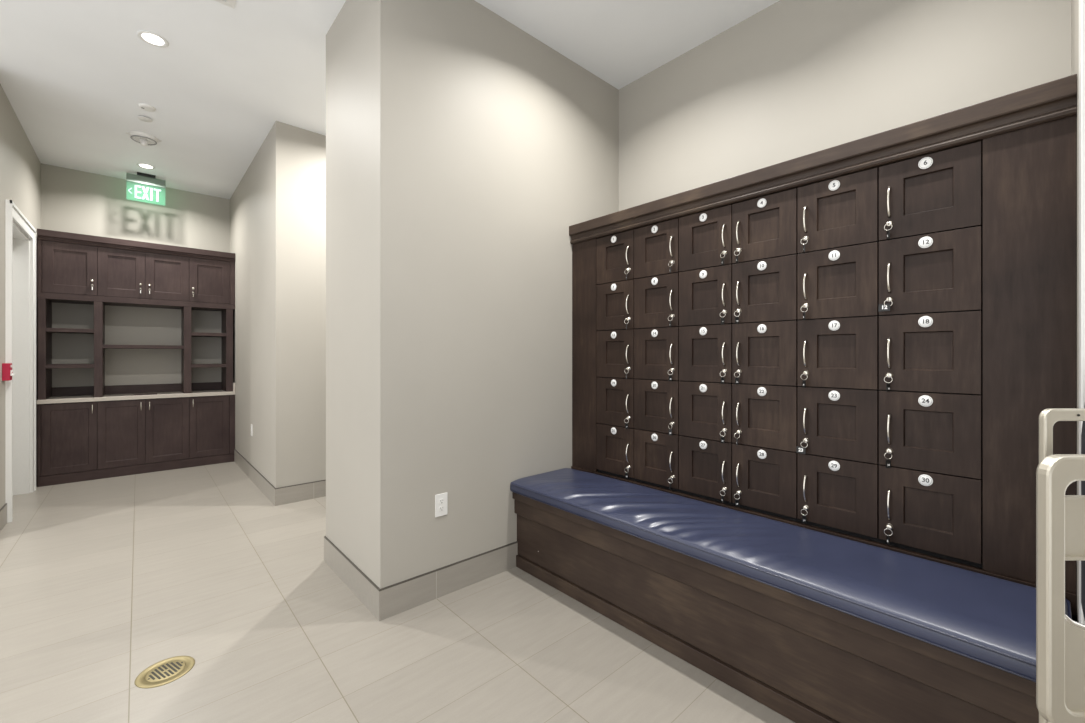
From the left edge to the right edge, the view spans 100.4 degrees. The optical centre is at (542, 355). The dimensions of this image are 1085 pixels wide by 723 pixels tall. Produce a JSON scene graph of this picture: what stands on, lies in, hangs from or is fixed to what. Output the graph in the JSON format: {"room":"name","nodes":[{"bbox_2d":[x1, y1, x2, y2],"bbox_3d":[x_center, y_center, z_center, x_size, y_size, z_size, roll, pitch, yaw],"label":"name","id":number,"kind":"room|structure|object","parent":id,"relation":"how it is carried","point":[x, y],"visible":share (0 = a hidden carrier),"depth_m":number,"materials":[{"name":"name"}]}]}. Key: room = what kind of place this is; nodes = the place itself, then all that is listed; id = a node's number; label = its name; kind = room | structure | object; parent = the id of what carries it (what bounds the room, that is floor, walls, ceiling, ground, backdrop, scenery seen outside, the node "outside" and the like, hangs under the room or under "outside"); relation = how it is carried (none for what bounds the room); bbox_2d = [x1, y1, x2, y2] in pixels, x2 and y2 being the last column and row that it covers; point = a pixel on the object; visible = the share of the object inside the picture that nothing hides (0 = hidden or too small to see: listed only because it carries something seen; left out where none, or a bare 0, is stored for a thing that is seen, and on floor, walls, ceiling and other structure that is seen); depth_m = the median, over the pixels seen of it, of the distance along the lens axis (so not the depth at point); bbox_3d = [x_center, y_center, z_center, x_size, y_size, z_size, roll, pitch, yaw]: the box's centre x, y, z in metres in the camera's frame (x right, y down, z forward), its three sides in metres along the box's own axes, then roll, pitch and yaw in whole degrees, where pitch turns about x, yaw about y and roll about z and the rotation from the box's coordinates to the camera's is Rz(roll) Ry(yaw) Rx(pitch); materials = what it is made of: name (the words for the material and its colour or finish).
{"room":"changing room","nodes":[
{"label":"changing room","id":0,"kind":"room"},
{"bbox_2d":[0,84,40,508],"bbox_3d":[-4.641,-0.367,3.913,0.160,3.335,2.180,0,0,-42],"label":"wall","id":1,"kind":"structure","parent":0,"point":[20,166],"depth_m":3.65,"materials":[{"name":"beige paint"}]},
{"bbox_2d":[0,503,6,530],"bbox_3d":[-4.006,1.224,3.330,0.009,0.152,0.483,0,0,-42],"label":"baseboard","id":2,"kind":"structure","parent":1,"relation":"attached to","point":[3,511],"depth_m":3.42,"materials":[{"name":"beige tile"}]},
{"bbox_2d":[2,363,14,380],"bbox_3d":[-4.098,0.124,3.466,0.054,0.132,0.080,0,0,-42],"label":"fire alarm pull station","id":3,"kind":"object","parent":1,"relation":"attached to","point":[7,372],"visible":1,"depth_m":3.44,"materials":[{"name":"red plastic"}]},
{"bbox_2d":[5,199,35,522],"bbox_3d":[-4.599,0.043,3.890,0.192,2.515,1.140,0,0,-42],"label":"door frame","id":4,"kind":"structure","parent":1,"relation":"attached to","point":[20,235],"depth_m":4.22,"materials":[{"name":"white paint"}]},
{"bbox_2d":[41,163,229,386],"bbox_3d":[-5.646,-0.367,4.576,4.087,3.335,0.150,0,0,-42],"label":"wall","id":5,"kind":"structure","parent":0,"point":[72,201],"depth_m":5.25,"materials":[{"name":"beige paint"}]},
{"bbox_2d":[37,229,234,311],"bbox_3d":[-4.525,-0.910,5.162,1.629,0.684,0.468,0,0,-42],"label":"upper cabinet","id":6,"kind":"object","parent":5,"relation":"attached to","point":[68,264],"visible":0.99,"depth_m":4.93,"materials":[{"name":"brown wood"}]},
{"bbox_2d":[230,121,325,487],"bbox_3d":[-1.807,-0.367,6.135,3.713,3.335,2.645,0,0,-42],"label":"wall","id":7,"kind":"structure","parent":0,"point":[278,206],"depth_m":4.10,"materials":[{"name":"beige paint"}]},
{"bbox_2d":[234,449,274,505],"bbox_3d":[-3.046,1.224,4.729,0.009,0.152,2.201,0,0,-42],"label":"baseboard","id":8,"kind":"structure","parent":7,"relation":"attached to","point":[258,479],"depth_m":4.51,"materials":[{"name":"beige tile"}]},
{"bbox_2d":[275,480,325,505],"bbox_3d":[-0.926,1.224,5.143,3.722,0.152,0.009,0,0,-42],"label":"baseboard","id":9,"kind":"structure","parent":7,"relation":"attached to","point":[316,489],"depth_m":4.03,"materials":[{"name":"beige tile"}]},
{"bbox_2d":[0,0,779,198],"bbox_3d":[-1.495,-2.085,2.721,7.800,0.100,8.450,0,0,-42],"label":"ceiling","id":10,"kind":"structure","parent":0,"point":[75,75],"depth_m":3.11,"materials":[{"name":"white paint"}]},
{"bbox_2d":[126,131,161,145],"bbox_3d":[-3.705,-1.991,4.199,0.209,0.088,0.209,0,0,-1],"label":"ceiling vent","id":11,"kind":"object","parent":10,"relation":"attached to","point":[145,139],"visible":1,"depth_m":4.17,"materials":[{"name":"white plastic"}]},
{"bbox_2d":[138,116,151,121],"bbox_3d":[-3.403,-2.028,3.867,0.096,0.014,0.096,0,0,-42],"label":"sprinkler cover","id":12,"kind":"object","parent":10,"relation":"attached to","point":[145,119],"visible":1,"depth_m":3.87,"materials":[{"name":"white plastic"}]},
{"bbox_2d":[136,163,154,168],"bbox_3d":[-4.256,-2.032,4.847,0.156,0.006,0.156,0,0,-42],"label":"recessed light","id":13,"kind":"object","parent":10,"relation":"in","point":[142,165],"visible":1,"depth_m":4.85,"materials":[{"name":"white paint"}]},
{"bbox_2d":[126,172,165,201],"bbox_3d":[-4.452,-1.877,5.075,0.332,0.314,0.072,0,0,-42],"label":"exit sign","id":14,"kind":"object","parent":10,"relation":"hanging from","point":[141,178],"visible":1,"depth_m":5.07,"materials":[{"name":"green plastic"}]},
{"bbox_2d":[138,103,155,111],"bbox_3d":[-3.237,-2.025,3.696,0.112,0.019,0.112,0,0,-42],"label":"smoke detector","id":15,"kind":"object","parent":10,"relation":"attached to","point":[146,107],"visible":1,"depth_m":3.68,"materials":[{"name":"white plastic"}]},
{"bbox_2d":[137,30,168,47],"bbox_3d":[-2.501,-2.032,2.901,0.156,0.006,0.156,0,0,-42],"label":"recessed light","id":16,"kind":"object","parent":10,"relation":"in","point":[151,38],"visible":1,"depth_m":2.90,"materials":[{"name":"white paint"}]},
{"bbox_2d":[215,0,235,8],"bbox_3d":[-1.830,-2.022,2.221,0.600,0.026,0.600,0,0,-42],"label":"ceiling vent","id":17,"kind":"object","parent":10,"relation":"in","point":[231,3],"visible":1,"depth_m":2.59,"materials":[{"name":"white paint"}]},
{"bbox_2d":[0,462,794,722],"bbox_3d":[-1.495,1.350,2.721,7.800,0.100,8.450,0,0,-42],"label":"floor","id":18,"kind":"structure","parent":0,"point":[104,581],"depth_m":2.09,"materials":[{"name":"beige tile"}]},
{"bbox_2d":[37,395,234,486],"bbox_3d":[-4.524,0.890,5.162,1.630,0.820,0.467,0,0,-42],"label":"base cabinet","id":19,"kind":"object","parent":18,"relation":"on","point":[77,441],"visible":0.99,"depth_m":4.92,"materials":[{"name":"brown wood"}]},
{"bbox_2d":[37,383,234,403],"bbox_3d":[-4.527,0.407,5.163,1.633,0.144,0.464,0,0,-42],"label":"countertop","id":20,"kind":"structure","parent":19,"relation":"on","point":[108,397],"depth_m":4.97,"materials":[{"name":"stone"}]},
{"bbox_2d":[38,298,232,399],"bbox_3d":[-4.539,-0.065,5.165,1.606,1.006,0.440,0,0,-42],"label":"display shelf","id":21,"kind":"object","parent":20,"relation":"on","point":[45,330],"visible":1,"depth_m":5.02,"materials":[{"name":"brown wood"}]},
{"bbox_2d":[134,393,156,394],"bbox_3d":[-4.463,0.434,5.078,0.200,0.010,0.120,0,0,-42],"label":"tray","id":22,"kind":"object","parent":20,"relation":"on","point":[145,393],"visible":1,"depth_m":5.07,"materials":[{"name":"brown metal"}]},
{"bbox_2d":[134,656,194,687],"bbox_3d":[-1.551,1.298,1.860,0.192,0.004,0.192,0,0,30],"label":"floor drain","id":23,"kind":"object","parent":18,"relation":"on","point":[168,670],"visible":1,"depth_m":1.85,"materials":[{"name":"gold metal"}]},
{"bbox_2d":[512,492,1038,722],"bbox_3d":[0.755,1.064,2.110,0.523,0.472,2.237,0,0,-42],"label":"bench","id":24,"kind":"object","parent":18,"relation":"on","point":[804,660],"visible":0.7,"depth_m":1.68,"materials":[{"name":"brown wood"}]},
{"bbox_2d":[510,468,1071,681],"bbox_3d":[0.743,0.780,2.100,0.536,0.091,2.237,0,0,-42],"label":"bench cushion","id":25,"kind":"object","parent":24,"relation":"on","point":[988,620],"visible":0.96,"depth_m":1.61,"materials":[{"name":"blue leather"}]},
{"bbox_2d":[1036,408,1084,722],"bbox_3d":[1.294,0.711,0.995,0.517,1.177,0.140,0,0,0],"label":"high chair","id":26,"kind":"object","parent":18,"relation":"on","point":[1060,517],"visible":1,"depth_m":0.95,"materials":[{"name":"plastic"}]},
{"bbox_2d":[326,0,618,588],"bbox_3d":[0.297,-0.367,3.783,3.713,3.335,0.867,0,0,-42],"label":"wall pillar","id":27,"kind":"structure","parent":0,"point":[464,149],"depth_m":2.54,"materials":[{"name":"beige paint"}]},
{"bbox_2d":[324,536,380,620],"bbox_3d":[-1.090,1.224,2.542,0.009,0.152,0.885,0,0,-42],"label":"baseboard","id":28,"kind":"structure","parent":27,"relation":"attached to","point":[361,585],"depth_m":2.46,"materials":[{"name":"beige tile"}]},
{"bbox_2d":[435,492,447,516],"bbox_3d":[-0.546,0.806,2.442,0.074,0.120,0.008,0,0,-42],"label":"wall outlet","id":29,"kind":"object","parent":27,"relation":"attached to","point":[441,500],"visible":1,"depth_m":2.44,"materials":[{"name":"white plastic"}]},
{"bbox_2d":[381,541,517,619],"bbox_3d":[-0.475,1.224,2.505,0.859,0.152,0.009,0,0,-42],"label":"baseboard","id":30,"kind":"structure","parent":27,"relation":"attached to","point":[397,598],"depth_m":2.45,"materials":[{"name":"beige tile"}]},
{"bbox_2d":[619,0,1070,210],"bbox_3d":[1.432,-0.367,2.620,0.150,3.335,2.381,0,0,-42],"label":"wall","id":31,"kind":"structure","parent":0,"point":[792,79],"depth_m":2.44,"materials":[{"name":"beige paint"}]},
{"bbox_2d":[569,74,1076,620],"bbox_3d":[1.131,-0.011,2.438,0.537,1.755,2.249,0,0,-42],"label":"lockers","id":32,"kind":"object","parent":31,"relation":"attached to","point":[976,339],"visible":1,"depth_m":1.86,"materials":[{"name":"brown wood"}]},
{"bbox_2d":[720,251,724,264],"bbox_3d":[0.913,-0.495,2.290,0.018,0.070,0.023,0,0,6],"label":"key","id":33,"kind":"object","parent":32,"relation":"attached to","point":[722,259],"visible":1,"depth_m":2.29,"materials":[{"name":"silver metal"}]},
{"bbox_2d":[720,489,724,502],"bbox_3d":[0.913,0.711,2.290,0.023,0.070,0.018,0,0,0],"label":"key","id":34,"kind":"object","parent":32,"relation":"attached to","point":[722,497],"visible":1,"depth_m":2.29,"materials":[{"name":"silver metal"}]},
{"bbox_2d":[734,309,739,322],"bbox_3d":[0.963,-0.194,2.235,0.024,0.070,0.017,0,0,-2],"label":"key","id":35,"kind":"object","parent":32,"relation":"attached to","point":[736,317],"visible":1,"depth_m":2.23,"materials":[{"name":"silver metal"}]},
{"bbox_2d":[734,370,739,383],"bbox_3d":[0.962,0.108,2.235,0.026,0.070,0.013,0,0,-14],"label":"key","id":36,"kind":"object","parent":32,"relation":"attached to","point":[736,379],"visible":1,"depth_m":2.23,"materials":[{"name":"silver metal"}]},
{"bbox_2d":[734,492,739,505],"bbox_3d":[0.962,0.711,2.235,0.025,0.070,0.016,0,0,-7],"label":"key","id":37,"kind":"object","parent":32,"relation":"attached to","point":[736,501],"visible":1,"depth_m":2.23,"materials":[{"name":"silver metal"}]},
{"bbox_2d":[796,440,807,453],"bbox_3d":[1.160,0.406,2.019,0.019,0.062,0.045,0,0,-42],"label":"key","id":38,"kind":"object","parent":32,"relation":"attached to","point":[802,450],"visible":1,"depth_m":2.02,"materials":[{"name":"silver metal"}]},
{"bbox_2d":[801,372,807,387],"bbox_3d":[1.164,0.108,2.010,0.024,0.070,0.017,0,0,-18],"label":"key","id":39,"kind":"object","parent":32,"relation":"attached to","point":[804,382],"visible":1,"depth_m":2.01,"materials":[{"name":"silver metal"}]},
{"bbox_2d":[801,507,807,522],"bbox_3d":[1.164,0.711,2.010,0.023,0.070,0.019,0,0,2],"label":"key","id":40,"kind":"object","parent":32,"relation":"attached to","point":[804,516],"visible":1,"depth_m":2.01,"materials":[{"name":"silver metal"}]},
{"bbox_2d":[878,298,892,311],"bbox_3d":[1.362,-0.202,1.793,0.019,0.052,0.045,0,0,-42],"label":"key","id":41,"kind":"object","parent":32,"relation":"attached to","point":[882,307],"visible":1,"depth_m":1.79,"materials":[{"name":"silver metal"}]},
{"bbox_2d":[884,450,891,467],"bbox_3d":[1.366,0.409,1.784,0.026,0.070,0.014,0,0,-13],"label":"key","id":42,"kind":"object","parent":32,"relation":"attached to","point":[888,462],"visible":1,"depth_m":1.78,"materials":[{"name":"silver metal"}]},
{"bbox_2d":[884,221,891,239],"bbox_3d":[1.366,-0.495,1.784,0.018,0.070,0.023,0,0,4],"label":"key","id":43,"kind":"object","parent":32,"relation":"attached to","point":[888,223],"visible":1,"depth_m":1.78,"materials":[{"name":"silver metal"}]},
{"bbox_2d":[884,374,892,391],"bbox_3d":[1.366,0.108,1.784,0.022,0.070,0.019,0,0,5],"label":"key","id":44,"kind":"object","parent":32,"relation":"attached to","point":[888,384],"visible":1,"depth_m":1.78,"materials":[{"name":"silver metal"}]},
{"bbox_2d":[884,527,892,544],"bbox_3d":[1.366,0.711,1.784,0.023,0.070,0.018,0,0,-1],"label":"key","id":45,"kind":"object","parent":32,"relation":"attached to","point":[888,537],"visible":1,"depth_m":1.78,"materials":[{"name":"silver metal"}]},
{"bbox_2d":[1071,0,1078,621],"bbox_3d":[1.844,-0.367,1.478,0.759,3.335,0.130,0,0,-42],"label":"wall","id":46,"kind":"structure","parent":0,"point":[1074,3],"depth_m":1.42,"materials":[{"name":"beige paint"}]},
{"bbox_2d":[1079,0,1084,624],"bbox_3d":[1.516,-0.367,1.174,0.135,3.335,0.154,0,0,-42],"label":"trim","id":47,"kind":"structure","parent":46,"relation":"attached to","point":[1081,2],"depth_m":1.19,"materials":[{"name":"white paint"}]},
{"bbox_2d":[1081,406,1084,619],"bbox_3d":[1.387,0.308,1.097,0.112,0.783,0.102,0,0,-42],"label":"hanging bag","id":48,"kind":"object","parent":46,"relation":"hanging from","point":[1083,423],"visible":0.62,"depth_m":1.12,"materials":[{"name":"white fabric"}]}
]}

